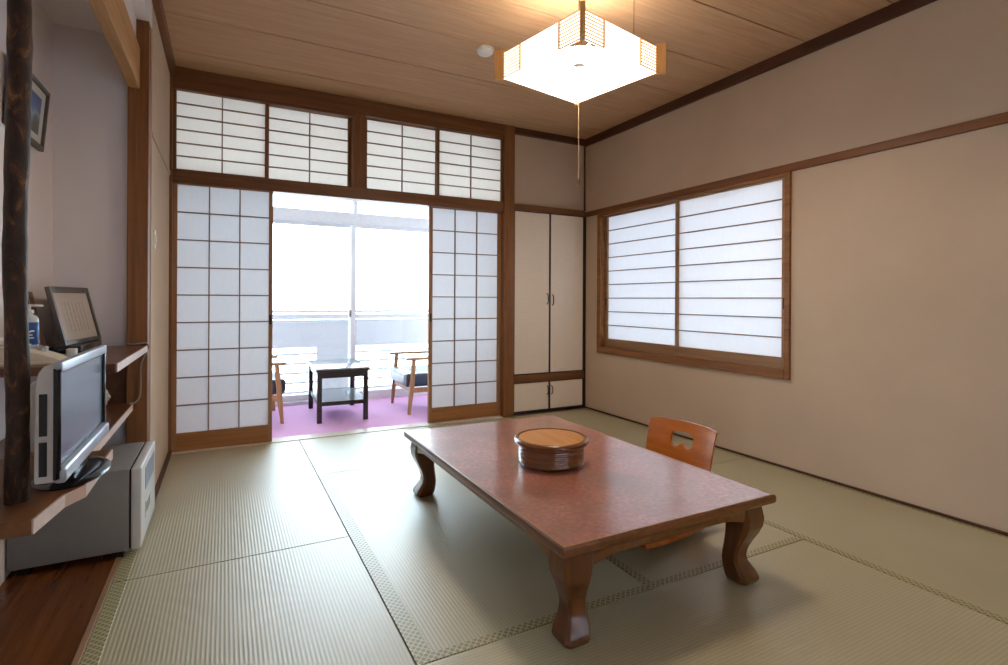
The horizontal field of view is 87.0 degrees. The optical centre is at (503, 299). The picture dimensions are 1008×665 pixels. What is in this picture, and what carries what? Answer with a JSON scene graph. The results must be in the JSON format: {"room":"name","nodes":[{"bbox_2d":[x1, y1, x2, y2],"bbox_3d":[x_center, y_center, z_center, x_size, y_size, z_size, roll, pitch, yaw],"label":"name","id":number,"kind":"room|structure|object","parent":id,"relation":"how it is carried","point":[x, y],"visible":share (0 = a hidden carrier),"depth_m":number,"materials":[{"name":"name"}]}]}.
{"room":"traditional dwelling","nodes":[
{"label":"traditional dwelling","id":0,"kind":"room"},
{"bbox_2d":[0,0,53,584],"bbox_3d":[-1.206,-0.183,0.643,0.100,2.775,4.660,0,0,-28],"label":"wall","id":1,"kind":"structure","parent":0,"point":[40,188],"depth_m":2.30,"materials":[{"name":"white paint"}]},
{"bbox_2d":[2,73,49,151],"bbox_3d":[-1.897,-0.768,2.119,0.041,0.258,0.420,0,0,-28],"label":"wall picture","id":2,"kind":"object","parent":1,"relation":"attached to","point":[40,97],"visible":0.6,"depth_m":2.23,"materials":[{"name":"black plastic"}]},
{"bbox_2d":[31,89,41,134],"bbox_3d":[-1.897,-0.770,2.119,0.002,0.153,0.290,6,-3,-28],"label":"print","id":3,"kind":"object","parent":2,"relation":"attached to","point":[36,102],"depth_m":2.20},
{"bbox_2d":[0,449,112,539],"bbox_3d":[-1.366,0.531,1.459,0.379,0.036,0.632,0,0,-28],"label":"board","id":4,"kind":"object","parent":1,"relation":"attached to","point":[26,518],"visible":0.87,"depth_m":1.33,"materials":[{"name":"brown wood"}]},
{"bbox_2d":[1,0,32,504],"bbox_3d":[-1.234,-0.391,1.347,0.054,1.811,0.059,0,0,16],"label":"log post","id":5,"kind":"object","parent":4,"relation":"on","point":[19,36],"visible":1,"depth_m":1.33,"materials":[{"name":"brown wood"}]},
{"bbox_2d":[30,345,110,490],"bbox_3d":[-1.270,0.335,1.564,0.176,0.358,0.566,0,0,-28],"label":"television","id":6,"kind":"object","parent":4,"relation":"on","point":[68,395],"visible":0.99,"depth_m":1.43,"materials":[{"name":"black plastic"}]},
{"bbox_2d":[38,442,46,477],"bbox_3d":[-1.142,0.397,1.316,0.016,0.085,0.004,0,0,-28],"label":"vent","id":7,"kind":"object","parent":6,"relation":"attached to","point":[42,446],"depth_m":1.31,"materials":[{"name":"black plastic"}]},
{"bbox_2d":[39,394,46,436],"bbox_3d":[-1.142,0.287,1.316,0.016,0.105,0.004,0,0,-28],"label":"vent","id":8,"kind":"object","parent":6,"relation":"attached to","point":[42,397],"depth_m":1.31,"materials":[{"name":"black plastic"}]},
{"bbox_2d":[0,403,132,460],"bbox_3d":[-1.761,0.526,2.151,0.322,0.030,0.953,0,0,-28],"label":"wall shelf","id":9,"kind":"object","parent":1,"relation":"attached to","point":[116,414],"visible":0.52,"depth_m":2.29,"materials":[{"name":"brown wood"}]},
{"bbox_2d":[106,389,110,404],"bbox_3d":[-1.903,0.453,2.492,0.098,0.116,0.105,0,0,-28],"label":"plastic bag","id":10,"kind":"object","parent":9,"relation":"on","point":[108,396],"visible":0.12,"depth_m":2.50,"materials":[{"name":"white plastic"}]},
{"bbox_2d":[0,345,147,377],"bbox_3d":[-1.749,0.241,2.193,0.381,0.030,0.888,0,0,-28],"label":"wall shelf","id":11,"kind":"object","parent":1,"relation":"attached to","point":[118,357],"visible":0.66,"depth_m":2.12,"materials":[{"name":"brown wood"}]},
{"bbox_2d":[0,337,66,366],"bbox_3d":[-1.690,0.178,1.876,0.232,0.098,0.202,0,0,-32],"label":"telephone","id":12,"kind":"object","parent":11,"relation":"on","point":[39,355],"visible":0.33,"depth_m":1.85,"materials":[{"name":"beige plastic"}]},
{"bbox_2d":[28,304,43,345],"bbox_3d":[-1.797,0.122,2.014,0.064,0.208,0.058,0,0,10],"label":"pump bottle","id":13,"kind":"object","parent":11,"relation":"on","point":[34,324],"visible":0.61,"depth_m":2.01,"materials":[{"name":"plastic"}]},
{"bbox_2d":[28,292,45,346],"bbox_3d":[-1.861,0.098,2.110,0.073,0.260,0.066,0,0,-28],"label":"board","id":14,"kind":"object","parent":11,"relation":"on","point":[30,294],"visible":0.12,"depth_m":2.11,"materials":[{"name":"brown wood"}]},
{"bbox_2d":[66,348,77,355],"bbox_3d":[-1.752,0.211,2.160,0.034,0.030,0.094,0,0,-32],"label":"power adapter","id":15,"kind":"object","parent":11,"relation":"on","point":[70,351],"visible":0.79,"depth_m":2.12,"materials":[{"name":"white plastic"}]},
{"bbox_2d":[49,339,101,353],"bbox_3d":[-1.907,0.209,2.359,0.127,0.033,0.410,0,0,-28],"label":"box","id":16,"kind":"object","parent":11,"relation":"on","point":[84,346],"visible":0.48,"depth_m":2.23,"materials":[{"name":"plastic"}]},
{"bbox_2d":[44,286,101,346],"bbox_3d":[-1.911,0.069,2.368,0.074,0.248,0.412,0,0,-21],"label":"picture frame","id":17,"kind":"object","parent":16,"relation":"on","point":[71,308],"visible":1,"depth_m":2.33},
{"bbox_2d":[0,554,114,664],"bbox_3d":[-1.020,1.073,0.744,0.335,0.056,4.460,0,0,-28],"label":"floor","id":18,"kind":"structure","parent":0,"point":[46,613],"depth_m":1.78,"materials":[{"name":"brown wood"}]},
{"bbox_2d":[7,440,154,576],"bbox_3d":[-1.768,0.861,2.276,0.421,0.360,0.472,0,0,-28],"label":"fridge","id":19,"kind":"object","parent":18,"relation":"on","point":[114,517],"visible":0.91,"depth_m":2.11,"materials":[{"name":"grey plastic"}]},
{"bbox_2d":[40,0,102,31],"bbox_3d":[-1.028,-1.325,0.733,0.290,0.060,4.460,0,0,-28],"label":"ceiling","id":20,"kind":"structure","parent":0,"point":[73,13],"depth_m":2.41,"materials":[{"name":"white paint"}]},
{"bbox_2d":[52,23,127,445],"bbox_3d":[-2.053,-0.238,2.683,0.295,2.675,0.260,0,0,-28],"label":"wall","id":21,"kind":"structure","parent":0,"point":[90,89],"depth_m":2.57,"materials":[{"name":"white paint"}]},
{"bbox_2d":[106,367,125,403],"bbox_3d":[-1.993,0.383,2.561,0.294,0.255,0.015,0,0,-28],"label":"board","id":22,"kind":"object","parent":21,"relation":"attached to","point":[115,381],"depth_m":2.60,"materials":[{"name":"brown wood"}]},
{"bbox_2d":[71,557,121,664],"bbox_3d":[-0.826,1.072,0.755,0.019,0.060,4.300,0,0,-28],"label":"trim","id":23,"kind":"structure","parent":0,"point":[83,644],"depth_m":1.75,"materials":[{"name":"brown wood"}]},
{"bbox_2d":[124,0,169,484],"bbox_3d":[-1.091,-0.208,1.257,0.095,2.825,5.440,0,0,-28],"label":"wall","id":24,"kind":"structure","parent":0,"point":[160,74],"depth_m":3.01,"materials":[{"name":"beige paint"}]},
{"bbox_2d":[89,0,139,88],"bbox_3d":[-0.826,-1.133,0.722,0.049,0.201,4.252,0,0,-28],"label":"trim","id":25,"kind":"structure","parent":24,"relation":"attached to","point":[112,16],"depth_m":2.19,"materials":[{"name":"brown wood"}]},
{"bbox_2d":[126,19,150,443],"bbox_3d":[-1.823,-0.169,2.651,0.087,2.420,0.090,0,0,-28],"label":"wooden post","id":26,"kind":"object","parent":24,"relation":"attached to","point":[139,100],"depth_m":2.62,"materials":[{"name":"brown wood"}]},
{"bbox_2d":[127,342,149,403],"bbox_3d":[-1.793,0.359,2.602,0.094,0.300,0.020,0,0,-28],"label":"cable","id":27,"kind":"object","parent":24,"relation":"attached to","point":[143,342],"visible":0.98,"depth_m":2.61,"materials":[{"name":"grey plastic"}]},
{"bbox_2d":[154,229,156,248],"bbox_3d":[-1.852,-0.319,2.822,0.011,0.100,0.056,0,0,-28],"label":"light switch","id":28,"kind":"object","parent":24,"relation":"attached to","point":[155,235],"visible":1,"depth_m":2.81,"materials":[{"name":"white plastic"}]},
{"bbox_2d":[152,131,169,174],"bbox_3d":[-2.023,-0.848,3.148,0.006,0.025,0.980,0,0,-28],"label":"trim","id":29,"kind":"structure","parent":24,"relation":"attached to","point":[153,134],"depth_m":3.02,"materials":[{"name":"beige paint"}]},
{"bbox_2d":[155,450,171,500],"bbox_3d":[-2.010,1.040,3.121,0.020,0.040,1.090,0,0,-28],"label":"baseboard","id":30,"kind":"structure","parent":24,"relation":"attached to","point":[164,467],"depth_m":3.12,"materials":[{"name":"brown wood"}]},
{"bbox_2d":[152,0,175,74],"bbox_3d":[-1.004,-1.538,1.242,0.034,0.065,5.340,0,0,-28],"label":"trim","id":31,"kind":"structure","parent":24,"relation":"attached to","point":[157,4],"depth_m":3.04,"materials":[{"name":"brown wood"}]},
{"bbox_2d":[168,74,172,450],"bbox_3d":[-2.267,-0.269,3.620,0.017,2.615,0.120,0,0,-28],"label":"trim","id":32,"kind":"structure","parent":24,"relation":"attached to","point":[171,76],"depth_m":3.57,"materials":[{"name":"brown wood"}]},
{"bbox_2d":[173,89,267,177],"bbox_3d":[-1.986,-1.166,3.745,0.590,0.568,0.028,0,0,-28],"label":"window","id":33,"kind":"structure","parent":24,"relation":"in","point":[213,134],"depth_m":3.74,"materials":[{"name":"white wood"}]},
{"bbox_2d":[268,106,350,186],"bbox_3d":[-1.481,-1.163,4.047,0.616,0.568,0.028,0,0,-28],"label":"window","id":34,"kind":"structure","parent":24,"relation":"in","point":[302,146],"depth_m":4.05,"materials":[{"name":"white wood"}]},
{"bbox_2d":[172,415,502,453],"bbox_3d":[-1.150,1.071,4.210,2.523,0.059,0.120,0,0,-28],"label":"trim","id":35,"kind":"structure","parent":24,"relation":"attached to","point":[376,429],"depth_m":4.16,"materials":[{"name":"wood"}]},
{"bbox_2d":[172,169,503,212],"bbox_3d":[-1.141,-0.832,4.213,2.523,0.092,0.115,0,0,-28],"label":"beam","id":36,"kind":"structure","parent":24,"relation":"attached to","point":[277,186],"depth_m":4.07,"materials":[{"name":"brown wood"}]},
{"bbox_2d":[173,66,504,138],"bbox_3d":[-1.138,-1.496,4.213,2.523,0.150,0.115,0,0,-28],"label":"beam","id":37,"kind":"structure","parent":24,"relation":"attached to","point":[185,79],"depth_m":4.01,"materials":[{"name":"brown wood"}]},
{"bbox_2d":[351,114,365,187],"bbox_3d":[-1.159,-1.162,4.204,0.101,0.568,0.112,0,0,-28],"label":"trim","id":38,"kind":"structure","parent":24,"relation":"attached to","point":[358,123],"depth_m":4.16,"materials":[{"name":"brown wood"}]},
{"bbox_2d":[365,118,435,194],"bbox_3d":[-0.841,-1.160,4.382,0.627,0.568,0.028,0,0,-28],"label":"window","id":39,"kind":"structure","parent":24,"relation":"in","point":[399,157],"depth_m":4.38,"materials":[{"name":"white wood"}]},
{"bbox_2d":[172,183,272,451],"bbox_3d":[-1.975,0.118,3.753,0.625,1.836,0.030,0,0,-28],"label":"door","id":40,"kind":"structure","parent":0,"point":[222,262],"depth_m":3.75,"materials":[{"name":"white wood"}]},
{"bbox_2d":[282,386,400,395],"bbox_3d":[-1.925,1.280,6.345,7.500,0.220,1.280,0,0,-28],"label":"floor","id":41,"kind":"structure","parent":0,"point":[396,386],"depth_m":6.92,"materials":[{"name":"concrete"}]},
{"bbox_2d":[272,309,427,394],"bbox_3d":[-2.176,0.649,6.723,6.840,1.040,0.085,0,0,-28],"label":"balcony railing","id":42,"kind":"object","parent":41,"relation":"on","point":[329,337],"visible":0.12,"depth_m":6.75,"materials":[{"name":"metal"}]},
{"bbox_2d":[162,0,899,138],"bbox_3d":[0.480,-1.588,2.049,3.610,0.050,5.390,0,0,-28],"label":"ceiling","id":43,"kind":"structure","parent":0,"point":[416,54],"depth_m":3.23,"materials":[{"name":"brown wood"}]},
{"bbox_2d":[476,45,493,56],"bbox_3d":[-0.118,-1.546,3.317,0.108,0.040,0.108,0,0,-28],"label":"smoke detector","id":44,"kind":"object","parent":43,"relation":"attached to","point":[482,50],"visible":1,"depth_m":3.29,"materials":[{"name":"white plastic"}]},
{"bbox_2d":[494,0,665,184],"bbox_3d":[0.364,-1.059,2.587,0.597,1.008,0.597,0,0,-39],"label":"pendant lamp","id":45,"kind":"object","parent":43,"relation":"hanging from","point":[536,63],"visible":1,"depth_m":2.56,"materials":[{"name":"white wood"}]},
{"bbox_2d":[572,53,585,67],"bbox_3d":[0.365,-1.164,2.587,0.068,0.048,0.068,0,0,-39],"label":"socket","id":46,"kind":"object","parent":45,"relation":"attached to","point":[579,59],"depth_m":2.56,"materials":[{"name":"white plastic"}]},
{"bbox_2d":[509,408,578,416],"bbox_3d":[-1.229,1.139,5.101,3.875,0.130,1.550,0,0,-28],"label":"floor","id":47,"kind":"structure","parent":0,"point":[574,408],"depth_m":5.19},
{"bbox_2d":[272,394,562,437],"bbox_3d":[-1.268,1.068,4.987,3.500,0.012,1.355,0,0,-28],"label":"carpet","id":48,"kind":"object","parent":47,"relation":"on","point":[299,420],"visible":0.21,"depth_m":4.82,"materials":[{"name":"purple carpet"}]},
{"bbox_2d":[272,355,286,423],"bbox_3d":[-2.325,0.664,4.631,0.729,0.784,0.652,0,0,-30],"label":"armchair","id":49,"kind":"object","parent":48,"relation":"on","point":[278,383],"visible":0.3,"depth_m":4.51,"materials":[{"name":"brown wood"}]},
{"bbox_2d":[272,380,283,394],"bbox_3d":[-2.255,0.749,4.671,0.545,0.125,0.556,0,0,-30],"label":"seat cushion","id":50,"kind":"object","parent":49,"relation":"on","point":[273,381],"depth_m":4.53,"materials":[{"name":"blue fabric"}]},
{"bbox_2d":[307,358,369,423],"bbox_3d":[-1.555,0.826,4.946,0.454,0.468,0.754,0,0,-26],"label":"coffee table","id":51,"kind":"object","parent":48,"relation":"on","point":[348,367],"visible":1,"depth_m":4.70,"materials":[{"name":"grey wood"}]},
{"bbox_2d":[312,388,362,401],"bbox_3d":[-1.555,0.887,4.946,0.370,0.010,0.674,0,0,-26],"label":"shelf","id":52,"kind":"object","parent":51,"relation":"attached to","point":[331,394],"depth_m":4.89,"materials":[{"name":"grey"}]},
{"bbox_2d":[389,350,427,414],"bbox_3d":[-0.717,0.672,5.328,0.729,0.784,0.652,0,0,-27],"label":"armchair","id":53,"kind":"object","parent":48,"relation":"on","point":[407,378],"visible":0.41,"depth_m":5.01,"materials":[{"name":"brown wood"}]},
{"bbox_2d":[403,366,427,386],"bbox_3d":[-0.790,0.757,5.292,0.545,0.125,0.556,0,0,-27],"label":"seat cushion","id":54,"kind":"object","parent":53,"relation":"on","point":[421,373],"depth_m":5.00,"materials":[{"name":"blue fabric"}]},
{"bbox_2d":[514,210,585,414],"bbox_3d":[0.326,0.092,5.226,0.815,1.920,0.528,0,0,-28],"label":"closet","id":55,"kind":"object","parent":47,"relation":"on","point":[550,249],"visible":0.81,"depth_m":5.01,"materials":[{"name":"beige paint"}]},
{"bbox_2d":[515,204,584,215],"bbox_3d":[0.419,-0.842,5.022,0.803,0.055,0.072,0,0,-28],"label":"trim","id":56,"kind":"structure","parent":55,"relation":"attached to","point":[522,207],"depth_m":4.99,"materials":[{"name":"brown wood"}]},
{"bbox_2d":[515,135,583,209],"bbox_3d":[0.410,-1.240,5.068,0.825,0.745,0.080,0,0,-28],"label":"wall","id":57,"kind":"structure","parent":0,"point":[546,171],"depth_m":5.03,"materials":[{"name":"beige paint"}]},
{"bbox_2d":[427,207,500,422],"bbox_3d":[-0.337,0.126,4.651,0.683,1.836,0.031,0,0,-28],"label":"door","id":58,"kind":"structure","parent":57,"relation":"in","point":[464,246],"depth_m":4.65,"materials":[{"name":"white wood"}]},
{"bbox_2d":[436,129,502,201],"bbox_3d":[-0.291,-1.157,4.635,0.627,0.568,0.028,0,0,-28],"label":"window","id":59,"kind":"structure","parent":57,"relation":"in","point":[470,166],"depth_m":4.63,"materials":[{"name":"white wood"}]},
{"bbox_2d":[500,125,514,416],"bbox_3d":[0.021,-0.257,4.821,0.105,2.615,0.120,0,0,-28],"label":"trim","id":60,"kind":"structure","parent":57,"relation":"attached to","point":[508,216],"depth_m":4.77,"materials":[{"name":"brown wood"}]},
{"bbox_2d":[515,127,584,145],"bbox_3d":[0.438,-1.535,5.017,0.825,0.055,0.055,0,0,-28],"label":"trim","id":61,"kind":"structure","parent":57,"relation":"attached to","point":[518,131],"depth_m":4.98,"materials":[{"name":"brown wood"}]},
{"bbox_2d":[579,0,1007,532],"bbox_3d":[1.929,-0.193,3.180,0.120,2.825,6.240,0,0,-28],"label":"wall","id":62,"kind":"structure","parent":0,"point":[897,388],"depth_m":2.89,"materials":[{"name":"beige paint"}]},
{"bbox_2d":[584,147,585,209],"bbox_3d":[0.792,-1.187,5.215,0.010,0.638,0.015,0,0,-28],"label":"trim","id":63,"kind":"structure","parent":62,"relation":"attached to","point":[584,147],"depth_m":5.21,"materials":[{"name":"brown wood"}]},
{"bbox_2d":[597,171,791,379],"bbox_3d":[1.386,-0.150,4.192,0.141,1.302,1.932,0,0,-28],"label":"window","id":64,"kind":"structure","parent":62,"relation":"in","point":[702,279],"depth_m":3.93,"materials":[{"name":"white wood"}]},
{"bbox_2d":[584,0,936,146],"bbox_3d":[2.032,-1.520,2.835,0.030,0.070,5.340,0,0,-28],"label":"trim","id":65,"kind":"structure","parent":62,"relation":"attached to","point":[901,7],"depth_m":3.36,"materials":[{"name":"brown wood"}]},
{"bbox_2d":[584,112,1007,216],"bbox_3d":[2.036,-0.821,2.840,0.032,0.047,5.340,0,0,-28],"label":"trim","id":66,"kind":"structure","parent":62,"relation":"attached to","point":[1002,118],"depth_m":3.04,"materials":[{"name":"brown wood"}]},
{"bbox_2d":[584,406,1007,535],"bbox_3d":[1.648,1.052,3.561,0.012,0.012,3.710,0,0,-28],"label":"baseboard","id":67,"kind":"structure","parent":62,"relation":"attached to","point":[686,437],"depth_m":2.98,"materials":[{"name":"brown wood"}]},
{"bbox_3d":[0.336,1.160,1.936,4.045,0.104,5.510,0,0,-28],"label":"floor","id":68,"kind":"structure","parent":0,"visible":0},
{"bbox_2d":[112,440,348,582],"bbox_3d":[-1.483,1.070,2.951,0.855,0.054,1.797,0,0,-28],"label":"mat","id":69,"kind":"object","parent":68,"relation":"on","point":[218,505],"visible":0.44,"depth_m":2.64,"materials":[{"name":"fabric"}]},
{"bbox_2d":[80,537,414,664],"bbox_3d":[-0.635,1.075,1.335,0.855,0.054,1.847,0,0,-28],"label":"mat","id":70,"kind":"object","parent":68,"relation":"on","point":[316,603],"visible":1,"depth_m":1.76,"materials":[{"name":"fabric"}]},
{"bbox_2d":[300,417,513,475],"bbox_3d":[-0.531,1.076,3.971,1.773,0.054,0.877,0,0,-28],"label":"mat","id":71,"kind":"object","parent":68,"relation":"on","point":[334,454],"visible":0.31,"depth_m":3.71,"materials":[{"name":"beige wicker"}]},
{"bbox_2d":[318,461,650,664],"bbox_3d":[-0.287,1.076,2.551,0.885,0.054,1.857,0,0,-28],"label":"mat","id":72,"kind":"object","parent":68,"relation":"on","point":[452,574],"visible":0.7,"depth_m":2.10,"materials":[{"name":"fabric"}]},
{"bbox_2d":[511,408,745,463],"bbox_3d":[0.849,1.082,4.175,0.854,0.054,1.797,0,0,-28],"label":"mat","id":73,"kind":"object","parent":68,"relation":"on","point":[628,431],"visible":0.39,"depth_m":4.38,"materials":[{"name":"wicker"}]},
{"bbox_2d":[606,523,802,589],"bbox_3d":[0.499,1.080,2.964,0.885,0.054,1.857,0,0,-28],"label":"mat","id":74,"kind":"object","parent":68,"relation":"on","point":[700,552],"visible":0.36,"depth_m":2.19,"materials":[{"name":"wicker"}]},
{"bbox_2d":[640,417,717,548],"bbox_3d":[0.689,0.839,2.520,0.643,0.430,0.490,0,0,-36],"label":"chair","id":75,"kind":"object","parent":74,"relation":"on","point":[660,429],"visible":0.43,"depth_m":2.67,"materials":[{"name":"brown wood"}]},
{"bbox_2d":[425,540,1007,664],"bbox_3d":[0.750,1.082,1.531,1.773,0.054,0.907,0,0,-28],"label":"mat","id":76,"kind":"object","parent":68,"relation":"on","point":[809,603],"visible":1,"depth_m":1.71,"materials":[{"name":"beige wicker"}]},
{"bbox_2d":[404,415,775,648],"bbox_3d":[0.233,0.886,2.438,0.952,0.330,1.546,0,0,-28],"label":"table","id":77,"kind":"object","parent":76,"relation":"on","point":[624,495],"visible":0.88,"depth_m":1.98,"materials":[{"name":"brown wood"}]},
{"bbox_2d":[514,428,588,471],"bbox_3d":[0.210,0.664,2.359,0.332,0.114,0.332,0,0,-28],"label":"tub","id":78,"kind":"object","parent":77,"relation":"on","point":[540,449],"visible":1,"depth_m":2.25,"materials":[{"name":"brown wood"}]},
{"bbox_2d":[711,457,1007,623],"bbox_3d":[1.697,1.086,2.559,0.854,0.054,1.847,0,0,-28],"label":"mat","id":79,"kind":"object","parent":68,"relation":"on","point":[961,563],"visible":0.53,"depth_m":2.39,"materials":[{"name":"fabric"}]},
{"bbox_3d":[-1.605,-1.398,5.654,3.500,0.160,0.130,0,0,-28],"label":"wall","id":80,"kind":"structure","parent":0,"visible":0},
{"bbox_2d":[273,201,427,406],"bbox_3d":[-1.604,-0.123,5.640,3.500,2.390,0.120,0,0,-28],"label":"window","id":81,"kind":"structure","parent":80,"relation":"in","point":[281,215],"depth_m":5.61,"materials":[{"name":"white metal"}]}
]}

